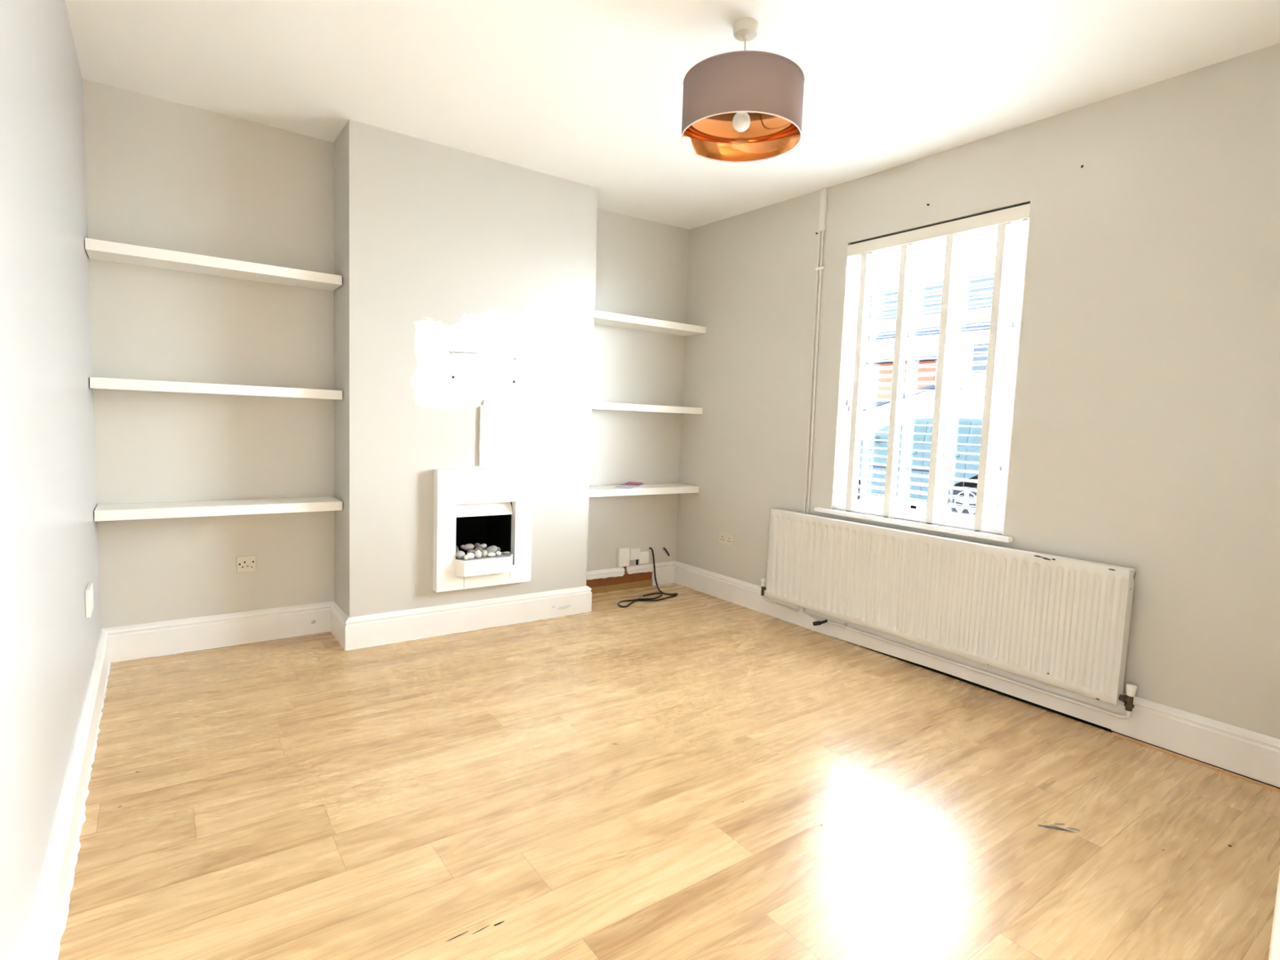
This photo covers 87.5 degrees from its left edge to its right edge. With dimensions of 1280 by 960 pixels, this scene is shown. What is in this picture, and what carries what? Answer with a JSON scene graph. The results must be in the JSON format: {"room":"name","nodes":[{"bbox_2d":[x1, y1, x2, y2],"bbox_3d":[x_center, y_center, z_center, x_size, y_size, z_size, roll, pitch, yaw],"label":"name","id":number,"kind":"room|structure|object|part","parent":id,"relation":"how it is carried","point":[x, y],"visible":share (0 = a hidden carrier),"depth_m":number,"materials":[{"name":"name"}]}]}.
{"room":"living room","nodes":[
{"label":"living room","id":0,"kind":"room"},
{"bbox_2d":[0,0,101,959],"bbox_3d":[-0.401,-0.045,0.020,0.150,2.960,7.900,-1,6,-36],"label":"wall","id":1,"kind":"structure","parent":0,"point":[49,553],"depth_m":1.67,"materials":[{"name":"grey paint"}]},
{"bbox_2d":[19,628,111,959],"bbox_3d":[-1.482,0.970,1.719,0.040,0.168,3.780,-1,6,-36],"label":"baseboard","id":2,"kind":"structure","parent":1,"relation":"attached to","point":[46,926],"depth_m":1.78,"materials":[{"name":"white paint"}]},
{"bbox_2d":[84,582,93,617],"bbox_3d":[-2.172,0.473,2.639,0.019,0.105,0.150,-1,6,-36],"label":"wall socket","id":3,"kind":"object","parent":1,"relation":"attached to","point":[89,603],"visible":1,"depth_m":2.58,"materials":[{"name":"white plastic"}]},
{"bbox_2d":[82,79,689,628],"bbox_3d":[-1.040,-0.439,4.317,3.856,2.960,0.150,-1,6,-36],"label":"wall","id":4,"kind":"structure","parent":0,"point":[161,173],"depth_m":3.46,"materials":[{"name":"beige paint"}]},
{"bbox_2d":[84,237,342,291],"bbox_3d":[-2.043,-1.042,3.281,1.035,0.048,0.238,-1,6,-36],"label":"floating shelf","id":5,"kind":"object","parent":4,"relation":"attached to","point":[100,250],"visible":1,"depth_m":3.19,"materials":[{"name":"white wood"}]},
{"bbox_2d":[89,377,342,399],"bbox_3d":[-2.064,-0.449,3.332,1.035,0.048,0.238,-1,6,-36],"label":"floating shelf","id":6,"kind":"object","parent":4,"relation":"attached to","point":[95,383],"visible":1,"depth_m":3.20,"materials":[{"name":"white wood"}]},
{"bbox_2d":[93,496,342,521],"bbox_3d":[-2.086,0.139,3.382,1.035,0.048,0.238,-1,6,-36],"label":"floating shelf","id":7,"kind":"object","parent":4,"relation":"attached to","point":[108,512],"visible":1,"depth_m":3.28,"materials":[{"name":"white wood"}]},
{"bbox_2d":[236,555,256,573],"bbox_3d":[-2.093,0.447,3.555,0.090,0.086,0.009,-1,6,-36],"label":"wall socket","id":8,"kind":"object","parent":4,"relation":"attached to","point":[244,563],"visible":1,"depth_m":3.55,"materials":[{"name":"beige plastic"}]},
{"bbox_2d":[102,560,675,662],"bbox_3d":[-1.043,0.772,4.109,3.556,0.185,0.402,-1,6,-36],"label":"baseboard","id":9,"kind":"structure","parent":4,"relation":"attached to","point":[146,640],"depth_m":3.70,"materials":[{"name":"white paint"}]},
{"bbox_2d":[617,546,648,567],"bbox_3d":[-0.049,0.574,5.034,0.276,0.140,0.036,-1,6,-36],"label":"electrical outlet","id":10,"kind":"object","parent":4,"relation":"attached to","point":[626,557],"visible":1,"depth_m":5.00,"materials":[{"name":"white plastic"}]},
{"bbox_2d":[589,483,698,497],"bbox_3d":[-0.048,0.071,4.844,1.042,0.048,0.248,-1,6,-36],"label":"floating shelf","id":11,"kind":"object","parent":4,"relation":"attached to","point":[667,488],"visible":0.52,"depth_m":4.78,"materials":[{"name":"white wood"}]},
{"bbox_2d":[614,486,644,488],"bbox_3d":[-0.073,0.052,4.750,0.136,0.004,0.196,6,6,36],"label":"leaflet","id":12,"kind":"object","parent":11,"relation":"on","point":[615,486],"visible":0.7,"depth_m":4.69,"materials":[{"name":"white paper"}]},
{"bbox_2d":[616,485,645,488],"bbox_3d":[-0.066,0.045,4.777,0.136,0.004,0.196,5,6,29],"label":"leaflet","id":13,"kind":"object","parent":12,"relation":"on","point":[616,486],"visible":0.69,"depth_m":4.71,"materials":[{"name":"white paper"}]},
{"bbox_2d":[618,484,645,487],"bbox_3d":[-0.059,0.039,4.804,0.136,0.004,0.196,4,5,22],"label":"leaflet","id":14,"kind":"object","parent":13,"relation":"on","point":[619,485],"visible":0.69,"depth_m":4.72,"materials":[{"name":"white paper"}]},
{"bbox_2d":[620,483,645,486],"bbox_3d":[-0.051,0.032,4.831,0.136,0.004,0.196,3,5,15],"label":"leaflet","id":15,"kind":"object","parent":14,"relation":"on","point":[624,484],"visible":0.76,"depth_m":4.75,"materials":[{"name":"paper"}]},
{"bbox_2d":[625,481,642,484],"bbox_3d":[-0.043,0.025,4.858,0.104,0.004,0.170,3,5,8],"label":"leaflet","id":16,"kind":"object","parent":15,"relation":"on","point":[628,482],"visible":1,"depth_m":4.83,"materials":[{"name":"pink paper"}]},
{"bbox_2d":[591,401,702,413],"bbox_3d":[-0.027,-0.516,4.793,1.042,0.048,0.248,-1,6,-36],"label":"floating shelf","id":17,"kind":"object","parent":4,"relation":"attached to","point":[595,405],"visible":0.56,"depth_m":4.70,"materials":[{"name":"white wood"}]},
{"bbox_2d":[594,310,706,336],"bbox_3d":[-0.005,-1.109,4.742,1.042,0.048,0.248,-1,6,-36],"label":"floating shelf","id":18,"kind":"object","parent":4,"relation":"attached to","point":[601,317],"visible":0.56,"depth_m":4.70,"materials":[{"name":"white wood"}]},
{"bbox_2d":[333,119,598,617],"bbox_3d":[-1.010,-0.462,4.016,1.461,2.860,0.368,-1,6,-36],"label":"wall","id":19,"kind":"structure","parent":0,"point":[468,278],"depth_m":3.72,"materials":[{"name":"beige paint"}]},
{"bbox_2d":[478,399,486,466],"bbox_3d":[-0.910,-0.276,3.869,0.040,0.386,0.020,-1,6,-36],"label":"cable trunking","id":20,"kind":"object","parent":19,"relation":"attached to","point":[482,409],"visible":1,"depth_m":3.86,"materials":[{"name":"white plastic"}]},
{"bbox_2d":[432,467,533,592],"bbox_3d":[-0.987,0.265,4.010,0.580,0.685,0.475,-1,6,-36],"label":"fireplace","id":21,"kind":"object","parent":19,"relation":"attached to","point":[490,507],"visible":0.93,"depth_m":3.88,"materials":[{"name":"white painted surround"},{"name":"black metal"},{"name":"stone pebbles"}]},
{"bbox_2d":[455,546,458,557],"bbox_3d":[-1.052,0.410,3.820,0.028,0.068,0.070,-1,6,-36],"label":"pebble","id":22,"kind":"object","parent":21,"relation":"on","point":[456,547],"visible":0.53,"depth_m":3.80,"materials":[{"name":"stone"}]},
{"bbox_2d":[456,551,465,559],"bbox_3d":[-1.018,0.424,3.792,0.052,0.047,0.046,-1,6,-36],"label":"pebble","id":23,"kind":"object","parent":21,"relation":"on","point":[460,554],"visible":0.99,"depth_m":3.78,"materials":[{"name":"stone"}]},
{"bbox_2d":[466,552,474,559],"bbox_3d":[-0.964,0.430,3.797,0.051,0.038,0.030,-1,6,-36],"label":"pebble","id":24,"kind":"object","parent":21,"relation":"on","point":[470,555],"visible":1,"depth_m":3.79,"materials":[{"name":"stone"}]},
{"bbox_2d":[466,549,475,553],"bbox_3d":[-0.971,0.414,3.841,0.047,0.034,0.036,-1,6,-36],"label":"pebble","id":25,"kind":"object","parent":21,"relation":"on","point":[473,551],"visible":0.68,"depth_m":3.83,"materials":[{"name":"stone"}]},
{"bbox_2d":[463,543,474,550],"bbox_3d":[-0.990,0.387,3.858,0.067,0.038,0.043,-1,6,-36],"label":"pebble","id":26,"kind":"object","parent":25,"relation":"on","point":[468,546],"visible":1,"depth_m":3.84,"materials":[{"name":"stone"}]},
{"bbox_2d":[474,550,481,558],"bbox_3d":[-0.928,0.424,3.829,0.040,0.047,0.037,-1,6,-36],"label":"pebble","id":27,"kind":"object","parent":21,"relation":"on","point":[477,553],"visible":1,"depth_m":3.82,"materials":[{"name":"stone"}]},
{"bbox_2d":[474,546,482,551],"bbox_3d":[-0.938,0.406,3.873,0.050,0.038,0.037,-1,6,-36],"label":"pebble","id":28,"kind":"object","parent":21,"relation":"on","point":[477,548],"visible":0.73,"depth_m":3.86,"materials":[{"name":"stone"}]},
{"bbox_2d":[479,543,486,549],"bbox_3d":[-0.921,0.389,3.914,0.047,0.033,0.031,-1,6,-36],"label":"pebble","id":29,"kind":"object","parent":21,"relation":"on","point":[482,546],"visible":0.9,"depth_m":3.90,"materials":[{"name":"stone"}]},
{"bbox_2d":[454,551,512,577],"bbox_3d":[-0.902,0.489,3.892,0.366,0.092,0.145,-1,6,-36],"label":"tray","id":30,"kind":"object","parent":21,"relation":"on","point":[502,563],"depth_m":3.82,"materials":[{"name":"white"}]},
{"bbox_2d":[480,549,487,556],"bbox_3d":[-0.902,0.424,3.864,0.039,0.043,0.044,-1,6,-36],"label":"pebble","id":31,"kind":"object","parent":21,"relation":"on","point":[484,553],"visible":0.96,"depth_m":3.85,"materials":[{"name":"stone"}]},
{"bbox_2d":[456,502,512,517],"bbox_3d":[-0.916,0.167,3.901,0.356,0.079,0.046,-1,6,-36],"label":"hood","id":32,"kind":"object","parent":21,"relation":"attached to","point":[497,508],"depth_m":3.90,"materials":[{"name":"white"}]},
{"bbox_2d":[485,545,497,553],"bbox_3d":[-0.869,0.410,3.902,0.078,0.054,0.048,-1,6,-36],"label":"pebble","id":33,"kind":"object","parent":21,"relation":"on","point":[492,548],"visible":0.9,"depth_m":3.88,"materials":[{"name":"stone"}]},
{"bbox_2d":[487,552,495,556],"bbox_3d":[-0.863,0.432,3.878,0.052,0.026,0.025,-1,6,-36],"label":"pebble","id":34,"kind":"object","parent":21,"relation":"on","point":[489,554],"visible":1,"depth_m":3.87,"materials":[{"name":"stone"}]},
{"bbox_2d":[495,551,501,555],"bbox_3d":[-0.830,0.429,3.916,0.034,0.029,0.028,-1,6,-36],"label":"pebble","id":35,"kind":"object","parent":21,"relation":"on","point":[497,553],"visible":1,"depth_m":3.91,"materials":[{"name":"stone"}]},
{"bbox_2d":[57,582,1279,959],"bbox_3d":[1.112,1.313,1.269,4.006,0.251,7.900,-1,6,-36],"label":"floor","id":36,"kind":"structure","parent":0,"point":[691,774],"depth_m":2.17,"materials":[{"name":"brown wood"}]},
{"bbox_2d":[617,547,678,607],"bbox_3d":[0.087,0.697,4.798,0.297,0.300,0.684,4,5,21],"label":"cable","id":37,"kind":"object","parent":36,"relation":"on","point":[649,599],"visible":1,"depth_m":4.80,"materials":[{"name":"black rubber"}]},
{"bbox_2d":[64,0,1279,229],"bbox_3d":[1.218,-1.587,1.019,4.006,0.176,7.900,-1,6,-36],"label":"ceiling","id":38,"kind":"structure","parent":0,"point":[588,92],"depth_m":2.73,"materials":[{"name":"white paint"}]},
{"bbox_2d":[680,17,804,162],"bbox_3d":[0.377,-1.450,2.440,0.437,0.401,0.437,-1,6,-36],"label":"pendant lamp","id":39,"kind":"object","parent":38,"relation":"hanging from","point":[740,106],"visible":1,"depth_m":2.33,"materials":[{"name":"grey fabric"}]},
{"bbox_3d":[0.372,-1.317,2.452,0.066,0.073,0.066,-1,6,-36],"label":"bulb","id":40,"kind":"part","parent":39,"relation":"part of","materials":[{"name":"white glass"}]},
{"bbox_3d":[0.373,-1.349,2.449,0.435,0.192,0.435,-1,6,-36],"label":"lamp shade","id":41,"kind":"part","parent":39,"relation":"part of","materials":[{"name":"beige fabric"}]},
{"bbox_2d":[675,43,1279,739],"bbox_3d":[2.648,-0.116,2.128,0.151,2.960,7.750,-1,6,-36],"label":"wall","id":42,"kind":"structure","parent":0,"point":[1145,438],"depth_m":2.85,"materials":[{"name":"beige paint"}]},
{"bbox_2d":[718,531,733,546],"bbox_3d":[0.621,0.421,4.819,0.012,0.084,0.150,-1,6,-36],"label":"wall socket","id":43,"kind":"object","parent":42,"relation":"attached to","point":[726,538],"visible":1,"depth_m":4.81,"materials":[{"name":"beige plastic"}]},
{"bbox_2d":[813,200,1031,542],"bbox_3d":[1.510,-0.552,3.631,0.170,1.601,1.165,-1,6,-36],"label":"window","id":44,"kind":"structure","parent":42,"relation":"in","point":[850,261],"depth_m":3.70,"materials":[{"name":"white plastic"}]},
{"bbox_3d":[1.513,0.149,3.697,0.004,0.040,0.100,-1,6,-36],"label":"handle","id":45,"kind":"part","parent":44,"relation":"part of","materials":[{"name":"white plastic"}]},
{"bbox_2d":[834,201,1031,533],"bbox_3d":[1.514,-0.561,3.603,0.070,1.578,1.021,-1,6,-36],"label":"blind","id":46,"kind":"object","parent":44,"relation":"attached to","point":[1002,217],"visible":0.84,"depth_m":3.54,"materials":[{"name":"white"}]},
{"bbox_3d":[1.241,-0.907,3.921,0.004,0.865,0.002,-1,6,-36],"label":"pull cord","id":47,"kind":"part","parent":46,"relation":"part of","materials":[{"name":"white plastic"}]},
{"bbox_3d":[1.250,-0.888,3.909,0.004,0.900,0.002,-1,6,-36],"label":"pull cord","id":48,"kind":"part","parent":46,"relation":"part of","materials":[{"name":"white plastic"}]},
{"bbox_3d":[1.493,0.208,3.673,0.050,0.020,1.007,-1,6,-36],"label":"rail","id":49,"kind":"part","parent":46,"relation":"part of","materials":[{"name":"white"}]},
{"bbox_2d":[761,186,1130,719],"bbox_3d":[1.488,-0.380,3.519,0.093,2.661,2.092,-1,6,-36],"label":"pipes","id":50,"kind":"object","parent":42,"relation":"attached to","point":[824,193],"visible":0.82,"depth_m":4.06,"materials":[{"name":"painted metal"},{"name":"white gloss paint"},{"name":"brass"}]},
{"bbox_2d":[760,508,1137,711],"bbox_3d":[1.451,0.569,3.597,0.100,0.588,2.112,-1,6,-36],"label":"radiator","id":51,"kind":"object","parent":42,"relation":"attached to","point":[1062,622],"visible":1,"depth_m":3.29,"materials":[{"name":"metal"}]},
{"bbox_3d":[1.456,0.281,3.560,0.044,0.003,1.979,-1,6,-36],"label":"panel","id":52,"kind":"part","parent":51,"relation":"part of","materials":[{"name":"white metal"}]},
{"bbox_3d":[2.026,0.649,2.784,0.044,0.559,0.004,-1,6,-36],"label":"panel","id":53,"kind":"part","parent":51,"relation":"part of","materials":[{"name":"metal"}]},
{"bbox_2d":[674,560,1279,792],"bbox_3d":[1.366,0.889,3.773,0.046,0.183,3.780,-1,6,-36],"label":"baseboard","id":54,"kind":"structure","parent":42,"relation":"attached to","point":[1252,757],"depth_m":2.94,"materials":[{"name":"white paint"}]},
{"bbox_3d":[1.127,-0.130,1.068,3.556,2.860,0.120,-1,6,-36],"label":"wall","id":55,"kind":"structure","parent":0,"visible":0},
{"bbox_2d":[1268,869,1279,959],"bbox_3d":[1.459,-0.014,1.316,0.090,2.410,0.141,-1,6,-36],"label":"trim","id":56,"kind":"structure","parent":55,"relation":"attached to","point":[1274,949],"depth_m":1.42,"materials":[{"name":"white paint"}]},
{"label":"outside","id":57,"kind":"structure","parent":0,"visible":0},
{"bbox_2d":[860,496,998,519],"bbox_3d":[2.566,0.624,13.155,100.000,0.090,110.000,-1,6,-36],"label":"ground","id":58,"kind":"structure","parent":57,"point":[992,515],"depth_m":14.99,"materials":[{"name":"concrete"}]},
{"bbox_2d":[857,417,1006,515],"bbox_3d":[5.943,-0.323,13.766,1.870,1.925,4.570,-1,6,-36],"label":"parked car","id":59,"kind":"object","parent":58,"relation":"on","point":[948,421],"visible":0.4,"depth_m":12.80,"materials":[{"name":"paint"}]},
{"bbox_2d":[869,435,879,442],"bbox_3d":[4.850,-0.852,13.826,0.190,0.140,0.120,-1,6,-36],"label":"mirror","id":60,"kind":"object","parent":59,"relation":"attached to","point":[872,437],"depth_m":13.77,"materials":[{"name":"paint"}]},
{"bbox_3d":[5.266,-0.223,13.404,0.016,0.030,1.500,-1,6,-36],"label":"door moulding","id":61,"kind":"part","parent":59,"relation":"part of","materials":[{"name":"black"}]},
{"bbox_2d":[862,267,1018,419],"bbox_3d":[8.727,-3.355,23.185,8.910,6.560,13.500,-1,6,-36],"label":"house","id":62,"kind":"structure","parent":58,"relation":"on","point":[980,384],"depth_m":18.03,"materials":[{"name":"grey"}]},
{"bbox_3d":[7.241,-2.604,18.442,0.100,1.250,1.850,-1,6,-36],"label":"brick panel","id":63,"kind":"part","parent":62,"relation":"part of","materials":[{"name":"orange brick"}]},
{"bbox_3d":[8.505,-1.083,16.770,0.010,1.040,1.040,-1,6,-36],"label":"pane","id":64,"kind":"part","parent":62,"relation":"part of","materials":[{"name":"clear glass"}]},
{"bbox_3d":[8.634,-3.016,16.522,0.010,0.740,0.840,-1,6,-36],"label":"pane","id":65,"kind":"part","parent":62,"relation":"part of","materials":[{"name":"clear glass"}]},
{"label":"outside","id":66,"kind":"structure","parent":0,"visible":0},
{"bbox_3d":[7.272,0.403,16.540,2.400,0.110,70.000,-1,6,-36],"label":"pavement","id":67,"kind":"object","parent":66,"visible":0},
{"bbox_2d":[861,384,963,439],"bbox_3d":[6.876,-1.101,17.634,1.400,2.670,2.400,-1,6,-36],"label":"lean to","id":68,"kind":"object","parent":67,"relation":"on","point":[951,393],"visible":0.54,"depth_m":16.90,"materials":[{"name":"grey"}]}
]}

